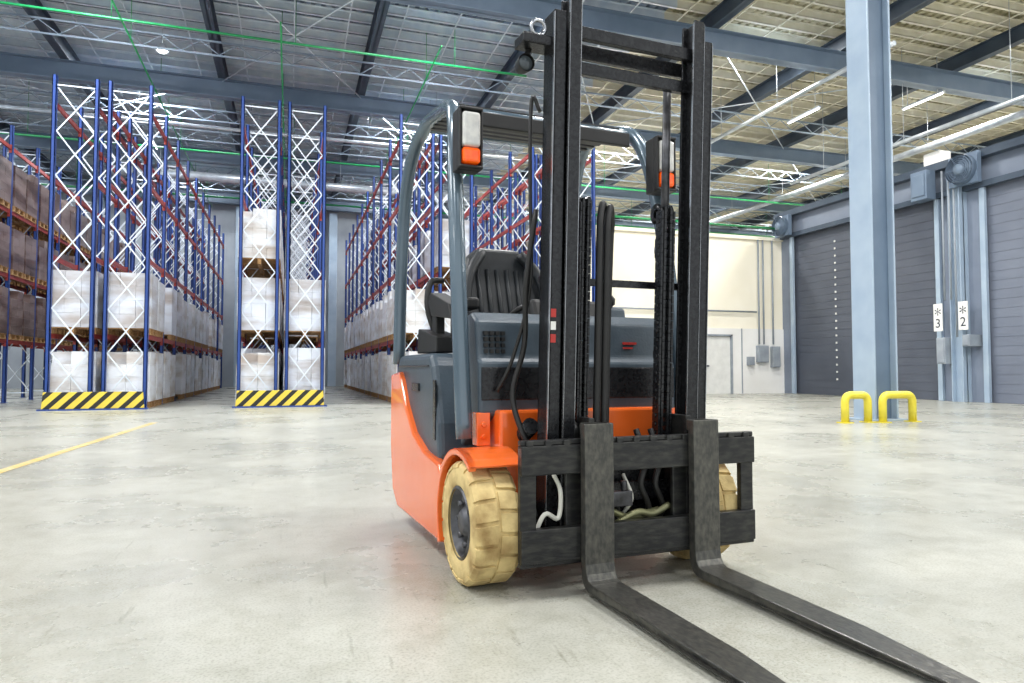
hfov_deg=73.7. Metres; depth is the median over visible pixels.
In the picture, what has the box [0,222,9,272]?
load
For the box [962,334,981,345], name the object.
control box
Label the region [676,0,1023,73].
roof purlin
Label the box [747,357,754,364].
electrical box
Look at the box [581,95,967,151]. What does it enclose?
roof purlin
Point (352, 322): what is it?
load
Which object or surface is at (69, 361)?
load
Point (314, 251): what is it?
rack
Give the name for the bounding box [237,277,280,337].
load
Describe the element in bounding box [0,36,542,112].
roof purlin
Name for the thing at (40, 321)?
load
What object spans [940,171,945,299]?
conduit
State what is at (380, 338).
load
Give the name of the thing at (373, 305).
load
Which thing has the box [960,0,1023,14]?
roof purlin
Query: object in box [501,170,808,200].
roof purlin
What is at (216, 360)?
load
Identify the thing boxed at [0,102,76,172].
tie
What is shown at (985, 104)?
rafter
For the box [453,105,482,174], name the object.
lamp
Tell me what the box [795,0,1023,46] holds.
roof purlin
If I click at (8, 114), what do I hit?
roof purlin
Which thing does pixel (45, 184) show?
pipe
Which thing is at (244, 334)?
load
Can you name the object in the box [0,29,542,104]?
roof purlin
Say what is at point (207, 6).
rafter
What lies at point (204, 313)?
load
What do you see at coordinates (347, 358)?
load
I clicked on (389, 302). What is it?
load
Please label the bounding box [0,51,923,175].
girder
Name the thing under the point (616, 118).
roof purlin
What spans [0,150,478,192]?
roof purlin
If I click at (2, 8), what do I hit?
roof purlin
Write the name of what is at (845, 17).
tie
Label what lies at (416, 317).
load
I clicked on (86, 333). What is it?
load
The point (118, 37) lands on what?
roof purlin
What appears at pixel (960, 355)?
post
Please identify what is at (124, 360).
load
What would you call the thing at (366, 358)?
load
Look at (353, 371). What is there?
load
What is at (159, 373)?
load
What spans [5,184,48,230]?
load
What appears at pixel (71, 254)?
load
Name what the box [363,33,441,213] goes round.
pipe
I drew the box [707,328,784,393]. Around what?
wall
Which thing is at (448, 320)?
load
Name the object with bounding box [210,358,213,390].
load
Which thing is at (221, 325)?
load
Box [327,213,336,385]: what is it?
column
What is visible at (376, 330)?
load
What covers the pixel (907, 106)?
strip light
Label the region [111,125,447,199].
ventilation duct
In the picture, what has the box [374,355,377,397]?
load
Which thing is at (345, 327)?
load
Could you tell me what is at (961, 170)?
wall fan
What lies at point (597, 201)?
roof purlin
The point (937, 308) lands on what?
sign
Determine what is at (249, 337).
load
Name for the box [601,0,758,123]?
tie
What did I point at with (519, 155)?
roof purlin
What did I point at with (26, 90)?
roof truss
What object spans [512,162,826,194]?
roof purlin
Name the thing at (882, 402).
guard
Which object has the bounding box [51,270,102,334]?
load
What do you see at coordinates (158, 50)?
diffuser
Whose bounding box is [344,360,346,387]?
load
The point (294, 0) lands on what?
tie
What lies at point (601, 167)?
roof purlin
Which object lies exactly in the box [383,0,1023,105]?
girder
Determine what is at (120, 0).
tie
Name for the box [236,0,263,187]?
tie
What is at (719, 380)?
door
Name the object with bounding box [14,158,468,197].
roof purlin
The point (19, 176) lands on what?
load
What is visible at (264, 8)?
brace
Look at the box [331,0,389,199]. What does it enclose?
rafter
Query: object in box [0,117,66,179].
rafter
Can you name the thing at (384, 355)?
load
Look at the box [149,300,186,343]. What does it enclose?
load
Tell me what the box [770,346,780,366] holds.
electrical box
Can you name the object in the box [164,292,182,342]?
load
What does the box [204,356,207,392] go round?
load
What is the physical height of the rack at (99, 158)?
7.150 m
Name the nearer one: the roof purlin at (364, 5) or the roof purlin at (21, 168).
the roof purlin at (364, 5)
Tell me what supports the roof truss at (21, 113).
attached to the wall
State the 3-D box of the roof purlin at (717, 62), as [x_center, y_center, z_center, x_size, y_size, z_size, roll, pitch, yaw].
[13.308,-8.134,22.499,21.000,0.200,0.140,1,-2,-18]
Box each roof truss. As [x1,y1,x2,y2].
[0,11,986,153]
[0,87,848,186]
[0,110,840,199]
[0,148,774,220]
[16,165,771,231]
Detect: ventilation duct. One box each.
[0,76,513,158]
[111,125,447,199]
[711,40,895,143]
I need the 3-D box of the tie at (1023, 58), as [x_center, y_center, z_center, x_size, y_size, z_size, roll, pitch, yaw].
[12.076,-7.801,27.872,0.030,0.025,26.900,1,-2,-18]
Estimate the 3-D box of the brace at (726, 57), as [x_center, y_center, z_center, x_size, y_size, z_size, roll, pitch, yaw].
[7.753,-7.623,21.776,0.040,0.040,10.630,-1,-3,31]
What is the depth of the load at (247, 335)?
17.88 m
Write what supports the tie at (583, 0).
attached to the roof purlin
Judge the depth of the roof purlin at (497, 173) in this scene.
34.01 m
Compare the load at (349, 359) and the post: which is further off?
the load at (349, 359)
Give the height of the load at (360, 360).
1.239 m
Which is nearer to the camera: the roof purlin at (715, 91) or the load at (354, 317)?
the roof purlin at (715, 91)
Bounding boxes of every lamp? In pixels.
[155,28,168,53]
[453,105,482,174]
[514,49,534,73]
[646,135,676,195]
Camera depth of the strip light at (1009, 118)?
23.75 m
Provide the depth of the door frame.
18.49 m
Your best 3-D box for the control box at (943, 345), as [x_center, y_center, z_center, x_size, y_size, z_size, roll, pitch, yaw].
[11.674,0.252,18.329,0.470,0.700,0.260,1,-2,-18]
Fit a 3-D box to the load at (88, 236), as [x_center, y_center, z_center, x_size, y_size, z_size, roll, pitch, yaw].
[-15.512,-3.758,24.260,0.934,1.299,0.806,1,-2,-18]
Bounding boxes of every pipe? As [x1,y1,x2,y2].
[0,0,526,76]
[0,92,841,205]
[40,153,774,237]
[111,0,211,206]
[280,11,285,211]
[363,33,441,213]
[596,214,774,229]
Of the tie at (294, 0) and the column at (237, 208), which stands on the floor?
the column at (237, 208)
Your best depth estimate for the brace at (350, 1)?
17.23 m
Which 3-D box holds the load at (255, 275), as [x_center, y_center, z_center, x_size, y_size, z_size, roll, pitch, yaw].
[-6.862,-2.325,18.932,0.934,1.299,0.803,1,-2,-18]
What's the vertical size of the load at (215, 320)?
1.359 m
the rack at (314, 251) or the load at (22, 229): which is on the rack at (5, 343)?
the load at (22, 229)
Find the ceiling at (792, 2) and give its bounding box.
[0,0,1023,153]
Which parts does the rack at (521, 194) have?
upright frame, upright frame, upright frame, upright frame, upright frame, upright frame, upright frame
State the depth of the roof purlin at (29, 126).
27.42 m
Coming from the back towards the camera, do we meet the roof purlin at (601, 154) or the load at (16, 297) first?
the roof purlin at (601, 154)
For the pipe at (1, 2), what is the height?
1.200 m
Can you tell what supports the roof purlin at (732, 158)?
attached to the ceiling at (792, 2)
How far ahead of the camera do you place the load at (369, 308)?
22.57 m
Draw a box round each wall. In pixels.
[0,170,772,388]
[588,226,782,328]
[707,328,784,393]
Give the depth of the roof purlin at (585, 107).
25.59 m
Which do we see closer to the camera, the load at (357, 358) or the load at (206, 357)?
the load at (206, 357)
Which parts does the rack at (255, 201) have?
upright frame, upright frame, upright frame, upright frame, upright frame, upright frame, upright frame, upright frame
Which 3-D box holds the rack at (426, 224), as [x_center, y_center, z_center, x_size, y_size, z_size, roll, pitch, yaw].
[-4.083,-1.685,25.408,0.940,7.150,17.440,1,-2,-18]
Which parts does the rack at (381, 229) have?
upright frame, upright frame, upright frame, upright frame, upright frame, upright frame, upright frame, upright frame, upright frame, upright frame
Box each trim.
[741,329,742,393]
[773,135,1023,239]
[789,237,796,393]
[934,199,945,400]
[978,187,991,402]
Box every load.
[0,154,11,208]
[0,165,26,217]
[0,175,37,223]
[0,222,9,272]
[0,286,7,338]
[2,228,24,277]
[3,240,47,286]
[4,235,35,281]
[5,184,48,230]
[8,291,22,340]
[15,249,57,288]
[16,192,59,236]
[21,294,34,341]
[28,252,68,292]
[30,200,69,242]
[35,298,45,342]
[38,256,74,294]
[39,206,75,246]
[50,351,101,391]
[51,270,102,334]
[54,214,86,251]
[57,339,66,345]
[59,218,91,255]
[63,330,88,336]
[66,340,72,345]
[68,224,97,259]
[80,229,104,262]
[84,236,112,265]
[101,242,124,271]
[106,352,156,407]
[107,272,157,335]
[117,281,164,337]
[127,351,170,403]
[132,288,176,340]
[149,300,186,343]
[155,353,162,405]
[157,303,191,344]
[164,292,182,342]
[164,304,195,345]
[168,308,199,346]
[169,355,175,401]
[171,353,194,396]
[171,354,185,398]
[178,311,205,347]
[181,312,208,348]
[185,355,190,397]
[187,319,213,349]
[194,356,198,394]
[196,355,204,392]
[198,321,220,351]
[198,358,201,393]
[199,311,202,347]
[202,325,222,352]
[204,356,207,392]
[207,356,210,391]
[208,317,216,350]
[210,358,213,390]
[213,359,215,389]
[215,360,217,389]
[218,359,220,388]
[236,353,279,390]
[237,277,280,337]
[238,208,281,269]
[241,348,279,389]
[243,291,280,338]
[244,223,281,273]
[246,291,281,340]
[247,257,281,278]
[248,294,281,341]
[249,234,282,282]
[251,302,282,344]
[254,310,282,345]
[281,250,282,286]
[283,348,324,393]
[284,279,325,337]
[289,333,319,339]
[289,335,317,342]
[289,338,314,343]
[344,327,363,353]
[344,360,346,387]
[346,325,364,352]
[347,322,348,352]
[347,358,354,388]
[348,359,350,388]
[349,321,369,351]
[350,359,352,389]
[351,322,352,351]
[352,359,354,389]
[353,317,374,350]
[355,316,377,349]
[355,360,356,390]
[357,313,359,349]
[357,358,359,391]
[359,314,384,348]
[359,359,361,392]
[362,312,386,347]
[362,355,364,393]
[364,356,367,394]
[365,309,391,346]
[367,354,376,394]
[368,307,392,346]
[371,304,374,345]
[371,355,373,396]
[374,302,378,344]
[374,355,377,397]
[378,300,411,343]
[378,352,391,398]
[382,295,415,342]
[382,353,391,400]
[387,291,417,340]
[387,355,391,401]
[391,351,417,375]
[392,289,429,339]
[409,246,437,290]
[412,245,445,287]
[420,233,449,284]
[424,231,447,279]
[434,218,468,276]
[434,291,450,332]
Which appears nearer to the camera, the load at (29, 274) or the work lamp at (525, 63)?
the work lamp at (525, 63)
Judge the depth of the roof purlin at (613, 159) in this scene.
31.31 m
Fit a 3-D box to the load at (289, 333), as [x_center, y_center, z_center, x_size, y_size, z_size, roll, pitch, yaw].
[-5.289,-0.678,17.356,0.932,1.239,0.806,1,-2,-18]
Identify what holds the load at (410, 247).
on the rack at (426, 224)
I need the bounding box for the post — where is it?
[946,179,971,401]
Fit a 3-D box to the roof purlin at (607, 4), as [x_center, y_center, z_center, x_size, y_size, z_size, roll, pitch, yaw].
[-7.041,-8.486,13.939,23.000,0.200,0.140,1,-2,-18]
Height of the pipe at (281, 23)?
1.290 m
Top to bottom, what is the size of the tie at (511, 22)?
0.025 m
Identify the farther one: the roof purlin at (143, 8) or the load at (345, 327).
the load at (345, 327)
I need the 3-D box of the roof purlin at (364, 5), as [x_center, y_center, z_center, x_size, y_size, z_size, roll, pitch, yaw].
[-7.615,-8.413,15.706,23.000,0.200,0.140,1,-2,-18]
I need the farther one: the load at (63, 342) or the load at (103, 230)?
the load at (103, 230)
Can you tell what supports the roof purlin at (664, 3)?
attached to the ceiling at (792, 2)
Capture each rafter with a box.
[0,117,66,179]
[17,0,156,184]
[199,0,249,193]
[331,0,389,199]
[411,0,566,205]
[481,0,753,210]
[581,0,935,196]
[615,22,1023,220]
[675,100,1011,224]
[730,129,1023,229]
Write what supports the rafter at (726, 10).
on the girder at (730, 44)
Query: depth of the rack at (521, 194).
21.80 m
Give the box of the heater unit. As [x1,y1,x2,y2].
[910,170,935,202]
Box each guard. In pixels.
[36,391,148,410]
[232,390,326,407]
[836,391,876,423]
[875,391,921,422]
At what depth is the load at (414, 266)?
20.26 m
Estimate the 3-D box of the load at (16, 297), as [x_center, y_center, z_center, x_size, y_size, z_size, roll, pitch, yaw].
[-13.460,-0.690,17.813,0.934,1.299,0.806,1,-2,-18]
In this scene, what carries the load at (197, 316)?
on the rack at (148, 190)
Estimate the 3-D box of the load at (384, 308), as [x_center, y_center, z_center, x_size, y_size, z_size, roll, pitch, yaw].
[-3.119,-0.635,19.154,0.934,1.299,0.803,1,-2,-18]
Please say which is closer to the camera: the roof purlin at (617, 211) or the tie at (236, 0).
the tie at (236, 0)
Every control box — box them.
[936,338,950,363]
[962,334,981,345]
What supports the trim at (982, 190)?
attached to the door frame
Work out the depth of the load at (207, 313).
25.43 m
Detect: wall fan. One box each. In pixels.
[772,214,791,237]
[945,150,981,188]
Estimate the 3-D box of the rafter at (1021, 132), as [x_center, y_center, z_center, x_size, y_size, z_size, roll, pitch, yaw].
[18.393,-7.604,27.866,0.220,0.420,31.000,1,-2,-18]
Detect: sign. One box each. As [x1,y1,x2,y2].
[933,303,942,331]
[958,301,968,329]
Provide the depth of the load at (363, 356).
24.20 m
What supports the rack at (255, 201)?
on the floor
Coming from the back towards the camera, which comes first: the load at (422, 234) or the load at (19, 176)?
the load at (422, 234)
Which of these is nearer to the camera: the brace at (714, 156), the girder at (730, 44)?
the girder at (730, 44)
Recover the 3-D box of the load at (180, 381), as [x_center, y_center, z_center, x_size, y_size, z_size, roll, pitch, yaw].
[-10.023,1.013,19.788,0.934,1.299,0.803,1,-2,-18]
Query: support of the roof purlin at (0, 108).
attached to the ceiling at (792, 2)
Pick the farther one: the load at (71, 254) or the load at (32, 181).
the load at (71, 254)
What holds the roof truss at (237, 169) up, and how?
attached to the wall
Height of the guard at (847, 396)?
0.502 m
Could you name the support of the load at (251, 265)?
on the rack at (255, 201)
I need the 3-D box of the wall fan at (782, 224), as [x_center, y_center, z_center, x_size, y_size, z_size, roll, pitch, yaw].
[9.588,-4.106,24.334,0.320,0.714,0.714,1,-2,-18]
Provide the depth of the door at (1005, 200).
17.14 m
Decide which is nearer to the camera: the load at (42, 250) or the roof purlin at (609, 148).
the load at (42, 250)
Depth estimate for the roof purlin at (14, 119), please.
26.85 m
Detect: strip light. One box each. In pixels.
[710,109,1023,222]
[786,72,821,123]
[901,57,944,109]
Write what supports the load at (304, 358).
on the floor
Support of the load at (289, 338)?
on the rack at (314, 251)
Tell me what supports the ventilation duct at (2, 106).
hanging from the ceiling at (792, 2)
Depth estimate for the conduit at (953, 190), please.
18.00 m
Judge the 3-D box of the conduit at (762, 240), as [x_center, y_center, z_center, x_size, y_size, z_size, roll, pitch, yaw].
[9.008,-1.773,24.470,0.060,3.750,0.057,1,-2,-18]
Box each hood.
[398,353,478,457]
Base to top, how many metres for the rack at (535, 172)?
7.150 m
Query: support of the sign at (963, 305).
attached to the post
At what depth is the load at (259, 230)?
15.92 m
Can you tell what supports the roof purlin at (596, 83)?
attached to the ceiling at (792, 2)
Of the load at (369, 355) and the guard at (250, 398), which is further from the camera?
the load at (369, 355)
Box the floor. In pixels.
[0,386,1023,682]
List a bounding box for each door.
[706,334,732,393]
[794,201,938,399]
[986,177,1023,403]
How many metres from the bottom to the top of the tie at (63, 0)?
0.025 m
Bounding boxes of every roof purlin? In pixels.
[0,0,593,86]
[0,6,585,94]
[0,17,543,96]
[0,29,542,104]
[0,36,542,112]
[0,45,542,115]
[0,75,420,123]
[0,78,417,129]
[0,85,527,147]
[0,92,522,151]
[0,98,517,156]
[0,108,513,160]
[0,112,507,164]
[0,116,504,168]
[0,146,482,188]
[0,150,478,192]
[0,153,473,194]
[8,123,500,172]
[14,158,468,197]
[14,162,468,200]
[15,128,496,174]
[18,167,465,203]
[51,0,543,70]
[134,0,609,66]
[217,0,517,45]
[299,0,629,52]
[468,202,771,226]
[473,196,772,222]
[473,199,771,224]
[477,193,756,217]
[479,190,762,215]
[483,187,768,212]
[497,173,802,202]
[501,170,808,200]
[505,165,819,197]
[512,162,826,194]
[514,156,838,191]
[518,152,845,188]
[523,147,848,185]
[534,147,848,181]
[580,110,924,159]
[580,117,923,162]
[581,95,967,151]
[581,104,934,153]
[583,0,664,18]
[584,87,982,146]
[592,80,997,141]
[595,145,845,175]
[607,145,847,171]
[610,66,1023,131]
[629,51,1023,113]
[630,0,676,8]
[664,11,1023,83]
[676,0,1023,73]
[676,62,1023,123]
[712,88,1012,136]
[713,0,1023,60]
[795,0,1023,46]
[889,0,1023,28]
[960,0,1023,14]
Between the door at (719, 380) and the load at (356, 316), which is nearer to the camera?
the door at (719, 380)
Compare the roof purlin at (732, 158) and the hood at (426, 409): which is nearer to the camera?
the hood at (426, 409)
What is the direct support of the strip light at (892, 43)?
hanging from the ceiling at (792, 2)
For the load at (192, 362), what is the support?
on the floor
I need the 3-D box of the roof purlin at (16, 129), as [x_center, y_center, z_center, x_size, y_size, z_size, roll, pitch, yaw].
[-11.639,-7.905,28.078,23.000,0.200,0.140,1,-2,-18]
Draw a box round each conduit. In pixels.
[612,307,756,312]
[757,240,759,343]
[762,240,764,343]
[771,241,773,343]
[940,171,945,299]
[947,181,952,299]
[952,188,957,336]
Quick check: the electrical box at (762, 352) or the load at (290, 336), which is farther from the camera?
the electrical box at (762, 352)
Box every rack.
[0,125,129,402]
[44,74,197,391]
[101,80,223,406]
[236,96,285,392]
[284,101,326,396]
[344,114,434,395]
[368,134,473,351]
[415,147,541,347]
[443,148,595,301]
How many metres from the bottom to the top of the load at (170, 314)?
1.359 m
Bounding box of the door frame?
[781,147,1023,402]
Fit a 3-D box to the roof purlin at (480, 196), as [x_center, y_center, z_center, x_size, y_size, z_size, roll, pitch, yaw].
[7.943,-7.457,38.995,21.000,0.200,0.140,1,-2,-18]
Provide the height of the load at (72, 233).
1.299 m
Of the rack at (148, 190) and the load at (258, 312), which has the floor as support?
the rack at (148, 190)
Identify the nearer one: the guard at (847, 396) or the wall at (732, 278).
the guard at (847, 396)
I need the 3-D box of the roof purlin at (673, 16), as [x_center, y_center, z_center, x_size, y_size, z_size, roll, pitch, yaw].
[13.883,-8.207,20.731,21.000,0.200,0.140,1,-2,-18]
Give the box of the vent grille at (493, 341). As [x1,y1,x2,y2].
[483,331,504,352]
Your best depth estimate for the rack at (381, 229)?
20.49 m
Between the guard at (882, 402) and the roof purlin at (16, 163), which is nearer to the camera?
the guard at (882, 402)
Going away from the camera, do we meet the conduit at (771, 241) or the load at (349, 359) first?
the conduit at (771, 241)
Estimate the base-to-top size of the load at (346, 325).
1.299 m
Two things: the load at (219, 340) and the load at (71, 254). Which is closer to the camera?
the load at (71, 254)
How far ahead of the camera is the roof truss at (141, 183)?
32.54 m
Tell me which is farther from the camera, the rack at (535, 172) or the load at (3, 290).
the rack at (535, 172)
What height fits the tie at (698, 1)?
0.025 m
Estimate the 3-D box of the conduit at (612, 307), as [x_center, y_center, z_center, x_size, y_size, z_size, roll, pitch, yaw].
[5.156,-1.100,23.190,7.500,0.060,0.057,1,-2,-18]
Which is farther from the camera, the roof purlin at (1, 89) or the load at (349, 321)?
the load at (349, 321)
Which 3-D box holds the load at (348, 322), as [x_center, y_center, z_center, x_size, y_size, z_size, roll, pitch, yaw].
[-6.950,-0.181,30.938,0.934,1.359,0.804,1,-2,-18]
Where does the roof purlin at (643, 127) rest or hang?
attached to the ceiling at (792, 2)
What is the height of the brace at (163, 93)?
0.040 m
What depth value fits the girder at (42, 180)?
34.07 m
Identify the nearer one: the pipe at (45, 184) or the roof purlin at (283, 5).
the roof purlin at (283, 5)
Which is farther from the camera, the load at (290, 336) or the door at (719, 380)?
the door at (719, 380)
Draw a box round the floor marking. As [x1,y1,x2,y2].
[0,422,157,472]
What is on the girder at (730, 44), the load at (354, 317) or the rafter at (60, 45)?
the rafter at (60, 45)
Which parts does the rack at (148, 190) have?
upright frame, upright frame, upright frame, upright frame, upright frame, upright frame, upright frame, upright frame, upright frame, upright frame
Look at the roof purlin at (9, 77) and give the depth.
22.65 m
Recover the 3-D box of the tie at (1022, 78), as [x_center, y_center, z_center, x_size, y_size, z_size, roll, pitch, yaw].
[13.344,-7.784,28.284,0.030,0.025,26.900,1,-2,-18]
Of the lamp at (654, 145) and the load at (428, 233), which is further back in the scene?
the load at (428, 233)
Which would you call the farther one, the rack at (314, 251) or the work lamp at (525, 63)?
the rack at (314, 251)
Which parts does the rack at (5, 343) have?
upright frame, upright frame, upright frame, upright frame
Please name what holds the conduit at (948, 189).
attached to the door frame
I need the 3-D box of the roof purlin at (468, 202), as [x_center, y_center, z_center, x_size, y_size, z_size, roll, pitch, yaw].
[7.560,-7.409,40.173,21.000,0.200,0.140,1,-2,-18]
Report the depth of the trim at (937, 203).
18.74 m
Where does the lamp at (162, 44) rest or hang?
hanging from the ceiling at (792, 2)
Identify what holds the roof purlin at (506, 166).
attached to the ceiling at (792, 2)
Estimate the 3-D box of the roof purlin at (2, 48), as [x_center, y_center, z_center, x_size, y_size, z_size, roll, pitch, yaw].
[-9.340,-8.195,21.009,23.000,0.200,0.140,1,-2,-18]
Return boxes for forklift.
[391,0,979,682]
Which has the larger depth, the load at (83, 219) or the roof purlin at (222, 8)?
the load at (83, 219)
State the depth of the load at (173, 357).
18.03 m
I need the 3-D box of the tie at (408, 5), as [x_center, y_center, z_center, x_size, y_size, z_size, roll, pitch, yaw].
[-4.405,-8.021,22.522,0.030,0.025,26.900,1,-2,-18]
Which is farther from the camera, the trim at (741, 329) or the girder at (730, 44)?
the trim at (741, 329)
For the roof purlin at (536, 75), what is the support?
attached to the ceiling at (792, 2)
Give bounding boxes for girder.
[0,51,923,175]
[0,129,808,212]
[39,178,774,235]
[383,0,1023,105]
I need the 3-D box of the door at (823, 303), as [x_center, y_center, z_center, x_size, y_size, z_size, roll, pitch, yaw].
[11.023,-1.066,21.571,0.140,5.600,5.900,1,-2,-18]
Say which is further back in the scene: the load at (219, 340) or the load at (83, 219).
the load at (219, 340)
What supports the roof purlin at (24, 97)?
attached to the ceiling at (792, 2)
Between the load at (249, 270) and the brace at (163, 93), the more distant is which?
the brace at (163, 93)
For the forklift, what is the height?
2.338 m
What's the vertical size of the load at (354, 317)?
1.359 m
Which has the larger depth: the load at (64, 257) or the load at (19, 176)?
the load at (64, 257)
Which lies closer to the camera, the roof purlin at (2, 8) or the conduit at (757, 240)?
the roof purlin at (2, 8)
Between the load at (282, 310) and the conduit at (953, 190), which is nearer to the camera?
the conduit at (953, 190)
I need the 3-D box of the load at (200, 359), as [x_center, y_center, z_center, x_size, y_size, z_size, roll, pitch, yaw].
[-11.209,1.192,23.436,0.932,1.239,0.806,1,-2,-18]
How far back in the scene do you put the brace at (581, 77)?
21.65 m
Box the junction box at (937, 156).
[924,150,950,166]
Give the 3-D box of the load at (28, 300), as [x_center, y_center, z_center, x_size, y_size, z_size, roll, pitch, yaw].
[-13.732,-0.655,18.650,0.934,1.299,0.806,1,-2,-18]
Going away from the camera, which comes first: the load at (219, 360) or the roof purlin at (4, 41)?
the roof purlin at (4, 41)
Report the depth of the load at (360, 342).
25.35 m
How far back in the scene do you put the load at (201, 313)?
23.65 m
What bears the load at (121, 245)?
on the rack at (5, 343)
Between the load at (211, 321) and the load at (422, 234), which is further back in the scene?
the load at (211, 321)
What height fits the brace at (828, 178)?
0.040 m
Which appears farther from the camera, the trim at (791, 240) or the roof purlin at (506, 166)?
the roof purlin at (506, 166)
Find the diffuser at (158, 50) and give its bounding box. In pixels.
[157,49,167,53]
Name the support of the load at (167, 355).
on the floor
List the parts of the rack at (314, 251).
upright frame, upright frame, upright frame, upright frame, upright frame, upright frame, upright frame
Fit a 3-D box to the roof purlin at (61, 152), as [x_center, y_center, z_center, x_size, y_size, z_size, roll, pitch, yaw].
[-12.405,-7.809,30.435,23.000,0.200,0.140,1,-2,-18]
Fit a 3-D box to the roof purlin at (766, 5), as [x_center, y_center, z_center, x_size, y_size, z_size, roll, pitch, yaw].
[14.266,-8.255,19.553,21.000,0.200,0.140,1,-2,-18]
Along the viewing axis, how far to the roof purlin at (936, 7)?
17.41 m
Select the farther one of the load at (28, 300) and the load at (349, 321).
the load at (349, 321)
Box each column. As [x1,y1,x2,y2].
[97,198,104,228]
[233,206,244,386]
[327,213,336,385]
[845,0,907,420]
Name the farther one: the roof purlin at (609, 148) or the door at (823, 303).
the roof purlin at (609, 148)
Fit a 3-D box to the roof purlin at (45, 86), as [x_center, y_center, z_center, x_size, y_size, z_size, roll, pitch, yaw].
[-10.106,-8.099,23.365,23.000,0.200,0.140,1,-2,-18]
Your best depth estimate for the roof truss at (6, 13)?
18.90 m
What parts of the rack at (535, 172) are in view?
upright frame, upright frame, upright frame, upright frame, upright frame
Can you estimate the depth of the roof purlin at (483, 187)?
36.50 m
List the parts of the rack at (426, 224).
upright frame, upright frame, upright frame, upright frame, upright frame, upright frame, upright frame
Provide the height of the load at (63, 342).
1.299 m
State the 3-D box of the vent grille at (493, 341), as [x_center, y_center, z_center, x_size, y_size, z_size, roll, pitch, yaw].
[-0.079,0.003,2.926,0.094,0.094,0.032,1,-3,-22]
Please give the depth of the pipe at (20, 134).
24.38 m
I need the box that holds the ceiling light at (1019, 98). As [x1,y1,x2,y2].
[790,0,1023,184]
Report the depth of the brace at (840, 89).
21.93 m
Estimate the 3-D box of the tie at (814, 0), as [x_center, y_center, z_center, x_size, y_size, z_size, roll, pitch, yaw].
[4.470,-7.902,25.403,0.030,0.025,26.900,1,-2,-18]
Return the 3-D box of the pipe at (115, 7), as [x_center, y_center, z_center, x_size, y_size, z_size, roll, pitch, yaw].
[-11.476,-7.511,23.674,0.038,1.290,19.500,1,-2,-18]
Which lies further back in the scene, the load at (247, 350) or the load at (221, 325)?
the load at (221, 325)
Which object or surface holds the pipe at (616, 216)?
attached to the wall at (732, 278)
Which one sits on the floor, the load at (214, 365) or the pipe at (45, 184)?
the load at (214, 365)
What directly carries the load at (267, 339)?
on the rack at (255, 201)
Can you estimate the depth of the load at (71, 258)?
22.50 m
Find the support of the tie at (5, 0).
attached to the roof purlin
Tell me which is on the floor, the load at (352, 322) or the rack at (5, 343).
the rack at (5, 343)
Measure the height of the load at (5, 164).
1.199 m
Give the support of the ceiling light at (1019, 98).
hanging from the roof purlin at (725, 74)
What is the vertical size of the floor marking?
0.001 m
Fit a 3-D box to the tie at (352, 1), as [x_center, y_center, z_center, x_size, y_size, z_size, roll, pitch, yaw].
[-5.673,-8.038,22.110,0.030,0.025,26.900,1,-2,-18]
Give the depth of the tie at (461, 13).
19.41 m
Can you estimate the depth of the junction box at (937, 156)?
18.74 m
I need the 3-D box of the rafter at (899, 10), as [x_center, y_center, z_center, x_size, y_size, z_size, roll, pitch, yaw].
[6.980,-7.756,24.161,0.220,0.420,31.000,1,-2,-18]
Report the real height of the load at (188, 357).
1.299 m
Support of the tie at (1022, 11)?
attached to the roof purlin at (702, 8)
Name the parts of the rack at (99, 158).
upright frame, upright frame, upright frame, upright frame, upright frame, upright frame, upright frame, upright frame, upright frame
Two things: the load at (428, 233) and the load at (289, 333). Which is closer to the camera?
the load at (289, 333)
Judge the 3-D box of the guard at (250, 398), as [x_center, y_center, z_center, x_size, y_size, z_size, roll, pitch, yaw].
[-5.261,1.298,15.521,2.030,0.380,0.250,1,-2,-18]
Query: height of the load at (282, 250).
1.239 m
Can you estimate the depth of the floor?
3.01 m
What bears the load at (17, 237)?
on the rack at (5, 343)
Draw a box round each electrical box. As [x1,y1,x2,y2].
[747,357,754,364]
[756,346,768,362]
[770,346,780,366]
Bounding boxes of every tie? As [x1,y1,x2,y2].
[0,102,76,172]
[5,0,142,178]
[18,77,111,177]
[63,0,174,181]
[120,0,205,185]
[178,0,235,187]
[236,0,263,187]
[292,0,294,192]
[326,1,352,156]
[346,5,409,196]
[403,13,461,135]
[421,22,512,164]
[423,0,584,201]
[463,0,642,187]
[517,0,816,209]
[535,0,700,148]
[585,17,845,182]
[596,0,989,207]
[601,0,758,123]
[615,11,1023,210]
[648,58,1023,217]
[675,78,1023,216]
[726,124,1023,223]
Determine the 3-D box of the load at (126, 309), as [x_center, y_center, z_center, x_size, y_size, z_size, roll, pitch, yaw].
[-8.564,-0.820,15.370,0.934,1.359,0.804,1,-2,-18]
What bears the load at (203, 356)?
on the floor
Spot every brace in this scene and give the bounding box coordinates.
[0,76,238,152]
[0,93,164,130]
[222,0,353,81]
[254,0,360,97]
[382,118,438,169]
[581,77,593,123]
[584,156,721,172]
[600,89,846,124]
[710,178,828,190]
[726,57,783,148]
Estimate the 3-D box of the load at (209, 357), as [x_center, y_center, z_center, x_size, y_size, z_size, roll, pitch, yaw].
[-12.124,1.248,26.250,0.934,1.359,0.804,1,-2,-18]
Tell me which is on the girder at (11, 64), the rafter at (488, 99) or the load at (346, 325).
the rafter at (488, 99)
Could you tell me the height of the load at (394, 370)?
1.299 m
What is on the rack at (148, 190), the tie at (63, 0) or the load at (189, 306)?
the load at (189, 306)

